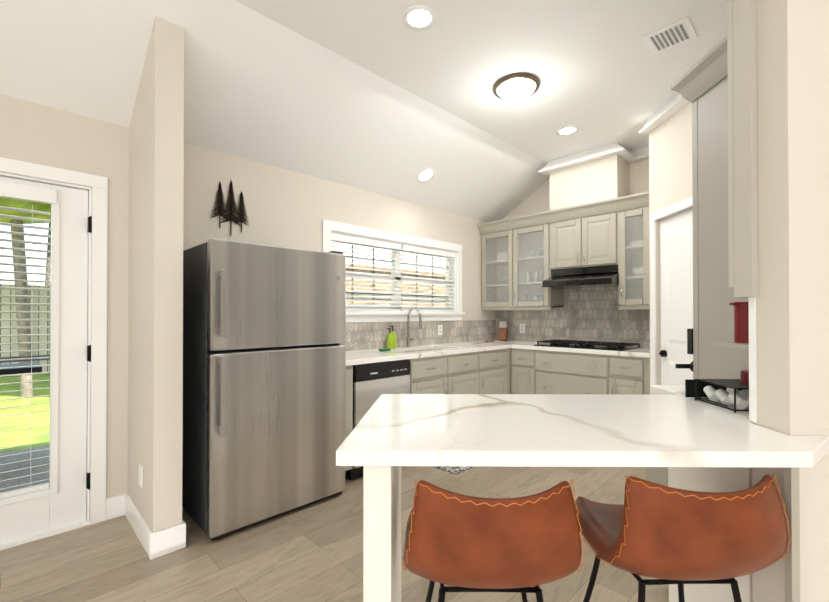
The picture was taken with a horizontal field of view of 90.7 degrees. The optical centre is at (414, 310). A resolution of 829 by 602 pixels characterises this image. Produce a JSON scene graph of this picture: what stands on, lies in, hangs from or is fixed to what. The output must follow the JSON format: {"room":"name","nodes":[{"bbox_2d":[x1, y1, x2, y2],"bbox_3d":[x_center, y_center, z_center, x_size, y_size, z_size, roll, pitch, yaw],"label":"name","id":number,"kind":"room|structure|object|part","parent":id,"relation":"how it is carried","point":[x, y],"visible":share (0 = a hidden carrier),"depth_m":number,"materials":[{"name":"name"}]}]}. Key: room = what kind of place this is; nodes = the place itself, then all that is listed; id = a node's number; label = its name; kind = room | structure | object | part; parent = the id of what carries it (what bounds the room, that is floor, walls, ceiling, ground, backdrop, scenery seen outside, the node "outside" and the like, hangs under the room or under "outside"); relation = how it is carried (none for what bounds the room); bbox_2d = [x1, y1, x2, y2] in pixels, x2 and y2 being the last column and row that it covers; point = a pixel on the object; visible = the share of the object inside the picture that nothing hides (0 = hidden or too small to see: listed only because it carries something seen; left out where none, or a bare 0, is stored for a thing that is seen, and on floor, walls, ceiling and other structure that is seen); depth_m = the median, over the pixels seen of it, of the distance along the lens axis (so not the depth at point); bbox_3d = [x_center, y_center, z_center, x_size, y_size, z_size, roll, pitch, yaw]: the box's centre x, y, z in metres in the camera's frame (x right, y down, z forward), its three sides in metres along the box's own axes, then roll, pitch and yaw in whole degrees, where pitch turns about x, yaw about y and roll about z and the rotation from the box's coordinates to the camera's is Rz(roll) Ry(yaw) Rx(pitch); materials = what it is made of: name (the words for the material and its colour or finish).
{"room":"kitchen","nodes":[
{"label":"kitchen","id":0,"kind":"room"},
{"bbox_2d":[128,16,183,532],"bbox_3d":[-1.527,-0.138,2.397,0.135,2.826,0.655,0,-1,-44],"label":"wall","id":1,"kind":"structure","parent":0,"point":[155,308],"depth_m":2.18,"materials":[{"name":"beige paint"}]},
{"bbox_2d":[139,464,142,487],"bbox_3d":[-1.539,0.926,2.299,0.008,0.115,0.072,0,-1,-44],"label":"outlet","id":2,"kind":"object","parent":1,"relation":"attached to","point":[140,475],"visible":0.95,"depth_m":2.28,"materials":[{"name":"white plastic"}]},
{"bbox_2d":[0,94,495,497],"bbox_3d":[-1.811,0.035,2.681,8.240,2.483,0.150,0,-1,-44],"label":"wall","id":3,"kind":"structure","parent":0,"point":[288,208],"depth_m":2.88,"materials":[{"name":"beige paint"}]},
{"bbox_2d":[0,520,89,549],"bbox_3d":[-2.300,1.267,2.185,0.879,0.012,0.160,0,-1,-44],"label":"trim","id":4,"kind":"structure","parent":3,"relation":"attached to","point":[40,536],"depth_m":2.30,"materials":[{"name":"white wood"}]},
{"bbox_2d":[0,176,91,544],"bbox_3d":[-2.313,0.260,2.210,0.885,2.003,0.207,0,-1,-44],"label":"entry door","id":5,"kind":"structure","parent":3,"relation":"in","point":[58,501],"depth_m":2.37,"materials":[{"name":"white"}]},
{"bbox_3d":[-2.379,0.241,2.273,0.879,1.965,0.025,0,-1,-44],"label":"frame","id":6,"kind":"part","parent":5,"relation":"part of","materials":[{"name":"grey"}]},
{"bbox_2d":[0,157,107,524],"bbox_3d":[-2.298,0.228,2.190,1.029,2.090,0.168,0,-1,-44],"label":"door frame","id":7,"kind":"structure","parent":3,"relation":"attached to","point":[97,364],"depth_m":2.45,"materials":[{"name":"white wood"}]},
{"bbox_2d":[106,493,185,559],"bbox_3d":[-2.856,1.200,1.072,3.906,0.130,0.671,0,-1,-44],"label":"baseboard","id":8,"kind":"structure","parent":3,"relation":"attached to","point":[157,544],"depth_m":2.19,"materials":[{"name":"white wood"}]},
{"bbox_2d":[211,181,248,235],"bbox_3d":[-1.357,-0.760,3.014,0.284,0.418,0.004,0,-1,-44],"label":"wall decoration","id":9,"kind":"object","parent":3,"relation":"attached to","point":[240,211],"visible":1,"depth_m":3.01,"materials":[{"name":"brown metal"}]},
{"bbox_2d":[322,219,464,322],"bbox_3d":[-0.160,-0.337,4.268,1.940,0.901,0.200,0,-1,-44],"label":"kitchen window","id":10,"kind":"structure","parent":3,"relation":"in","point":[394,311],"depth_m":4.22,"materials":[{"name":"white wood"}]},
{"bbox_2d":[339,320,495,350],"bbox_3d":[0.046,0.244,4.391,2.889,0.259,0.008,0,-1,-44],"label":"backsplash","id":11,"kind":"structure","parent":3,"relation":"attached to","point":[365,335],"depth_m":4.37,"materials":[{"name":"tile"}]},
{"bbox_2d":[438,325,441,334],"bbox_3d":[0.291,0.218,4.621,0.072,0.115,0.008,0,-1,-44],"label":"electrical outlet","id":12,"kind":"object","parent":11,"relation":"attached to","point":[439,326],"depth_m":4.61,"materials":[{"name":"white plastic"}]},
{"bbox_2d":[0,466,668,601],"bbox_3d":[2.250,1.315,1.074,11.800,0.100,8.420,0,-1,-44],"label":"floor","id":13,"kind":"structure","parent":0,"point":[312,553],"depth_m":2.08,"materials":[{"name":"brown wood"}]},
{"bbox_2d":[182,238,345,540],"bbox_3d":[-1.018,0.436,2.759,0.885,1.682,0.765,0,-1,-44],"label":"fridge","id":14,"kind":"object","parent":13,"relation":"on","point":[264,368],"visible":1,"depth_m":2.45,"materials":[{"name":"grey metal"}]},
{"bbox_2d":[349,359,409,479],"bbox_3d":[-0.436,0.847,3.442,0.563,0.871,0.581,0,-1,-44],"label":"dishwasher","id":15,"kind":"object","parent":13,"relation":"on","point":[372,382],"visible":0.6,"depth_m":3.16,"materials":[{"name":"silver metal"}]},
{"bbox_2d":[365,351,484,393],"bbox_3d":[0.114,0.850,4.023,1.021,0.874,0.617,0,-1,-44],"label":"base cabinet","id":16,"kind":"object","parent":13,"relation":"on","point":[462,372],"depth_m":3.80,"materials":[{"name":"beige wood"}]},
{"bbox_2d":[346,339,528,366],"bbox_3d":[0.262,0.393,4.168,2.887,0.040,0.622,0,-1,-44],"label":"countertop","id":17,"kind":"structure","parent":16,"relation":"on","point":[389,353],"depth_m":3.73,"materials":[{"name":"white stone"}]},
{"bbox_2d":[405,307,421,346],"bbox_3d":[0.013,0.167,4.135,0.123,0.411,0.223,0,-1,-44],"label":"faucet","id":18,"kind":"object","parent":17,"relation":"on","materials":[{"name":"silver metal"}]},
{"bbox_2d":[413,347,444,350],"bbox_3d":[0.087,0.493,4.016,0.749,0.187,0.400,0,-1,-44],"label":"sink","id":19,"kind":"object","parent":17,"relation":"in","point":[414,348],"depth_m":4.29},
{"bbox_2d":[432,466,474,474],"bbox_3d":[0.522,1.278,3.728,1.050,0.012,0.490,0,-1,-44],"label":"area rug","id":20,"kind":"object","parent":13,"relation":"on","point":[455,470],"visible":0.14,"depth_m":3.29,"materials":[{"name":"fabric"}]},
{"bbox_2d":[402,479,584,601],"bbox_3d":[0.215,0.863,1.255,0.505,0.814,0.482,0,0,1],"label":"stool","id":21,"kind":"object","parent":13,"relation":"on","point":[457,542],"visible":1,"depth_m":1.05,"materials":[{"name":"leather"}]},
{"bbox_3d":[0.215,1.024,1.266,0.468,0.491,0.458,0,0,1],"label":"frame","id":22,"kind":"part","parent":21,"relation":"part of","materials":[{"name":"black metal"}]},
{"bbox_2d":[485,347,504,393],"bbox_3d":[0.595,0.853,4.495,0.576,0.874,0.617,0,-1,-44],"label":"base cabinet","id":23,"kind":"object","parent":13,"relation":"on","point":[502,364],"depth_m":4.32,"materials":[{"name":"beige wood"}]},
{"bbox_2d":[517,347,528,393],"bbox_3d":[1.384,0.854,4.642,0.616,0.874,0.298,0,-1,-44],"label":"base cabinet","id":24,"kind":"object","parent":13,"relation":"on","point":[522,352],"depth_m":4.42,"materials":[{"name":"beige wood"}]},
{"bbox_2d":[529,347,604,393],"bbox_3d":[1.751,0.851,4.269,0.616,0.874,0.876,0,-1,-44],"label":"base cabinet","id":25,"kind":"object","parent":13,"relation":"on","point":[550,372],"depth_m":4.08,"materials":[{"name":"beige wood"}]},
{"bbox_2d":[513,343,649,354],"bbox_3d":[1.772,0.393,4.247,0.622,0.040,1.380,0,-1,-44],"label":"countertop","id":26,"kind":"structure","parent":25,"relation":"on","point":[639,351],"depth_m":3.93,"materials":[{"name":"white stone"}]},
{"bbox_2d":[534,339,641,350],"bbox_3d":[1.770,0.348,4.227,0.520,0.048,0.900,0,-1,-44],"label":"cooktop","id":27,"kind":"object","parent":26,"relation":"in","point":[614,346],"visible":1,"depth_m":4.11,"materials":[{"name":"black"}]},
{"bbox_3d":[1.770,0.367,4.227,0.520,0.012,0.900,0,-1,-44],"label":"glass","id":28,"kind":"part","parent":27,"relation":"part of","materials":[{"name":"black glass"}]},
{"bbox_2d":[605,355,649,394],"bbox_3d":[2.134,0.849,3.879,0.616,0.874,0.346,0,-1,-44],"label":"base cabinet","id":29,"kind":"object","parent":13,"relation":"on","point":[624,374],"depth_m":3.67,"materials":[{"name":"beige wood"}]},
{"bbox_2d":[646,470,663,484],"bbox_3d":[1.239,0.834,1.827,0.335,0.874,0.200,0,0,1],"label":"base cabinet","id":30,"kind":"object","parent":13,"relation":"on","point":[655,476],"depth_m":1.85,"materials":[{"name":"wood"}]},
{"bbox_2d":[575,473,790,601],"bbox_3d":[0.791,0.863,1.290,0.505,0.814,0.482,0,0,-1],"label":"stool","id":31,"kind":"object","parent":13,"relation":"on","point":[664,535],"visible":0.98,"depth_m":1.09,"materials":[{"name":"leather"}]},
{"bbox_3d":[0.790,1.025,1.300,0.468,0.491,0.458,0,0,-1],"label":"frame","id":32,"kind":"part","parent":31,"relation":"part of","materials":[{"name":"black metal"}]},
{"bbox_2d":[671,0,757,378],"bbox_3d":[1.501,-0.195,1.698,0.916,2.930,0.879,0,0,1],"label":"tall cabinet","id":33,"kind":"object","parent":13,"relation":"on","point":[716,86],"visible":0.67,"depth_m":1.86,"materials":[{"name":"grey wood"}]},
{"bbox_2d":[664,470,799,601],"bbox_3d":[1.236,0.831,1.515,0.335,0.874,0.424,0,0,1],"label":"base cabinet","id":34,"kind":"object","parent":13,"relation":"on","point":[692,480],"depth_m":1.36,"materials":[{"name":"wood"}]},
{"bbox_2d":[336,386,828,469],"bbox_3d":[0.607,0.373,1.492,1.599,0.040,0.950,0,0,1],"label":"countertop","id":35,"kind":"structure","parent":34,"relation":"on","point":[674,427],"depth_m":1.17,"materials":[{"name":"white stone"}]},
{"bbox_2d":[713,342,748,348],"bbox_3d":[1.226,0.126,1.432,0.160,0.014,0.280,0,0,1],"label":"shelf","id":36,"kind":"object","parent":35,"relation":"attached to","point":[743,345],"depth_m":1.48,"materials":[{"name":"beige wood"}]},
{"bbox_2d":[0,0,726,221],"bbox_3d":[2.233,-1.443,1.112,11.800,0.949,8.470,0,-1,-44],"label":"ceiling","id":37,"kind":"structure","parent":0,"point":[378,96],"depth_m":2.68,"materials":[{"name":"white paint"}]},
{"bbox_2d":[402,5,436,30],"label":"ceiling light","id":38,"kind":"object","parent":37,"relation":"attached to","point":[409,10],"depth_m":2.30,"materials":[{"name":"white"}]},
{"bbox_2d":[416,168,434,182],"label":"ceiling light","id":39,"kind":"object","parent":37,"relation":"attached to","point":[426,169],"depth_m":4.01,"materials":[{"name":"white"}]},
{"bbox_2d":[493,73,539,99],"bbox_3d":[0.748,-1.642,3.012,0.340,0.024,0.340,0,-1,-44],"label":"ceiling light","id":40,"kind":"object","parent":37,"relation":"in","point":[532,77],"visible":0.54,"depth_m":2.90,"materials":[{"name":"brown metal"}]},
{"bbox_2d":[556,126,578,135],"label":"ceiling light","id":41,"kind":"object","parent":37,"relation":"attached to","point":[576,128],"depth_m":3.73,"materials":[{"name":"white"}]},
{"bbox_2d":[642,17,697,54],"bbox_3d":[1.542,-1.651,2.474,0.240,0.012,0.240,0,-1,-44],"label":"ceiling vent","id":42,"kind":"object","parent":37,"relation":"in","point":[685,22],"depth_m":2.46,"materials":[{"name":"white metal"}]},
{"bbox_3d":[1.542,-1.648,2.474,0.170,0.004,0.162,0,-1,-44],"label":"ceiling air vent louvers","id":43,"kind":"part","parent":42,"relation":"part of","materials":[{"name":"white metal"}]},
{"bbox_2d":[496,287,649,347],"bbox_3d":[1.777,-0.066,4.687,0.008,0.885,1.997,0,-1,-44],"label":"backsplash","id":44,"kind":"structure","parent":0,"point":[589,314],"depth_m":4.56,"materials":[{"name":"tile"}]},
{"bbox_2d":[520,324,524,332],"bbox_3d":[1.347,0.222,5.113,0.008,0.115,0.072,0,-1,-44],"label":"electrical outlet","id":45,"kind":"object","parent":44,"relation":"attached to","point":[522,328],"depth_m":5.11,"materials":[{"name":"white plastic"}]},
{"bbox_2d":[503,158,648,218],"bbox_3d":[2.624,-0.281,3.939,0.150,3.133,4.570,0,-1,-44],"label":"wall","id":46,"kind":"structure","parent":0,"point":[537,201],"depth_m":4.89,"materials":[{"name":"beige paint"}]},
{"bbox_2d":[546,199,629,274],"bbox_3d":[1.856,-0.772,4.372,0.336,0.639,0.708,0,-1,-44],"label":"upper cabinet","id":47,"kind":"object","parent":46,"relation":"attached to","point":[595,236],"depth_m":4.19,"materials":[{"name":"beige wood"}]},
{"bbox_3d":[1.521,-0.504,4.487,0.004,0.796,1.801,0,-1,-44],"label":"glass","id":48,"kind":"part","parent":47,"relation":"part of","materials":[{"name":"white"}]},
{"bbox_2d":[542,264,618,288],"bbox_3d":[1.792,-0.352,4.307,0.514,0.201,0.718,0,-1,-44],"label":"range hood","id":49,"kind":"object","parent":47,"relation":"attached to","point":[581,275],"depth_m":4.21,"materials":[{"name":"black metal"}]},
{"bbox_2d":[549,154,628,209],"bbox_3d":[1.857,-1.328,4.377,0.338,0.673,0.708,0,-1,-44],"label":"soffit","id":50,"kind":"structure","parent":46,"relation":"attached to","point":[605,178],"depth_m":4.21,"materials":[{"name":"beige paint"}]},
{"bbox_2d":[538,142,648,176],"bbox_3d":[1.993,-1.587,4.180,0.423,0.115,1.354,0,-1,-44],"label":"crown molding","id":51,"kind":"structure","parent":46,"relation":"attached to","point":[621,151],"depth_m":4.15,"materials":[{"name":"white wood"}]},
{"bbox_2d":[649,102,692,384],"bbox_3d":[2.073,-0.292,2.430,0.110,3.133,2.200,0,0,1],"label":"wall","id":52,"kind":"structure","parent":0,"point":[670,160],"depth_m":3.28,"materials":[{"name":"beige paint"}]},
{"bbox_2d":[639,93,688,132],"bbox_3d":[1.975,-1.599,2.441,0.085,0.115,2.200,0,0,1],"label":"crown molding","id":53,"kind":"structure","parent":52,"relation":"attached to","point":[675,104],"depth_m":3.24,"materials":[{"name":"white wood"}]},
{"bbox_2d":[650,197,692,394],"bbox_3d":[2.015,0.227,3.072,0.018,2.105,0.840,0,0,0],"label":"door frame","id":54,"kind":"structure","parent":52,"relation":"attached to","point":[674,208],"depth_m":3.44,"materials":[{"name":"white wood"}]},
{"bbox_2d":[659,208,692,384],"bbox_3d":[2.051,0.257,3.072,0.085,2.026,0.702,0,0,1],"label":"pantry door","id":55,"kind":"structure","parent":52,"relation":"in","point":[676,270],"depth_m":3.20,"materials":[{"name":"white wood"}]},
{"bbox_3d":[2.034,0.352,3.357,0.045,0.056,0.056,0,0,1],"label":"pantry door knob","id":56,"kind":"part","parent":55,"relation":"part of","materials":[{"name":"black metal"}]},
{"bbox_2d":[751,0,828,601],"bbox_3d":[4.532,-0.300,1.193,6.944,3.133,0.134,0,0,1],"label":"wall","id":57,"kind":"structure","parent":0,"point":[792,341],"depth_m":1.16,"materials":[{"name":"beige paint"}]},
{"bbox_2d":[748,297,756,421],"bbox_3d":[1.059,-0.643,1.288,0.004,1.980,0.024,0,0,1],"label":"trim","id":58,"kind":"structure","parent":57,"relation":"attached to","point":[752,365],"depth_m":1.28,"materials":[{"name":"white wood"}]},
{"label":"outside","id":59,"kind":"structure","parent":0,"visible":0},
{"bbox_2d":[0,373,49,452],"bbox_3d":[-16.884,1.450,17.149,60.000,0.100,41.630,0,-1,-44],"label":"grass","id":60,"kind":"structure","parent":59,"point":[11,434],"depth_m":5.13,"materials":[{"name":"green plant"}]},
{"bbox_2d":[0,445,49,492],"bbox_3d":[-5.415,1.278,0.677,9.300,0.008,2.050,0,-1,-44],"label":"patio","id":61,"kind":"structure","parent":60,"relation":"on","point":[22,464],"depth_m":3.38,"materials":[{"name":"grey concrete"}]},
{"bbox_2d":[0,362,41,374],"bbox_3d":[-3.609,0.728,2.838,1.500,1.100,0.560,0,-1,-44],"label":"outdoor grill","id":62,"kind":"object","parent":61,"relation":"on","point":[6,371],"visible":1,"depth_m":3.17,"materials":[{"name":"black metal"}]},
{"bbox_2d":[0,197,50,396],"bbox_3d":[-9.182,-3.378,8.266,15.918,9.505,13.273,0,-1,-44],"label":"trees","id":63,"kind":"object","parent":60,"relation":"on","point":[20,204],"depth_m":6.25,"materials":[{"name":"plant"}]},
{"bbox_2d":[0,284,50,375],"bbox_3d":[-8.189,0.392,8.294,40.000,1.850,0.100,0,-1,-44],"label":"fence","id":64,"kind":"object","parent":60,"relation":"on","point":[38,346],"visible":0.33,"depth_m":8.48,"materials":[{"name":"beige wood"}]},
{"bbox_2d":[331,242,445,273],"bbox_3d":[0.320,0.151,7.405,7.100,2.320,3.070,0,-1,-44],"label":"patio cover","id":65,"kind":"object","parent":60,"relation":"on","point":[378,254],"visible":0.12,"depth_m":7.29,"materials":[{"name":"white wood"}]},
{"bbox_2d":[346,264,445,307],"bbox_3d":[-1.187,-0.282,8.444,7.800,3.200,0.300,0,-1,-44],"label":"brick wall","id":66,"kind":"structure","parent":60,"relation":"on","point":[387,286],"depth_m":8.85,"materials":[{"name":"beige brick"}]}
]}

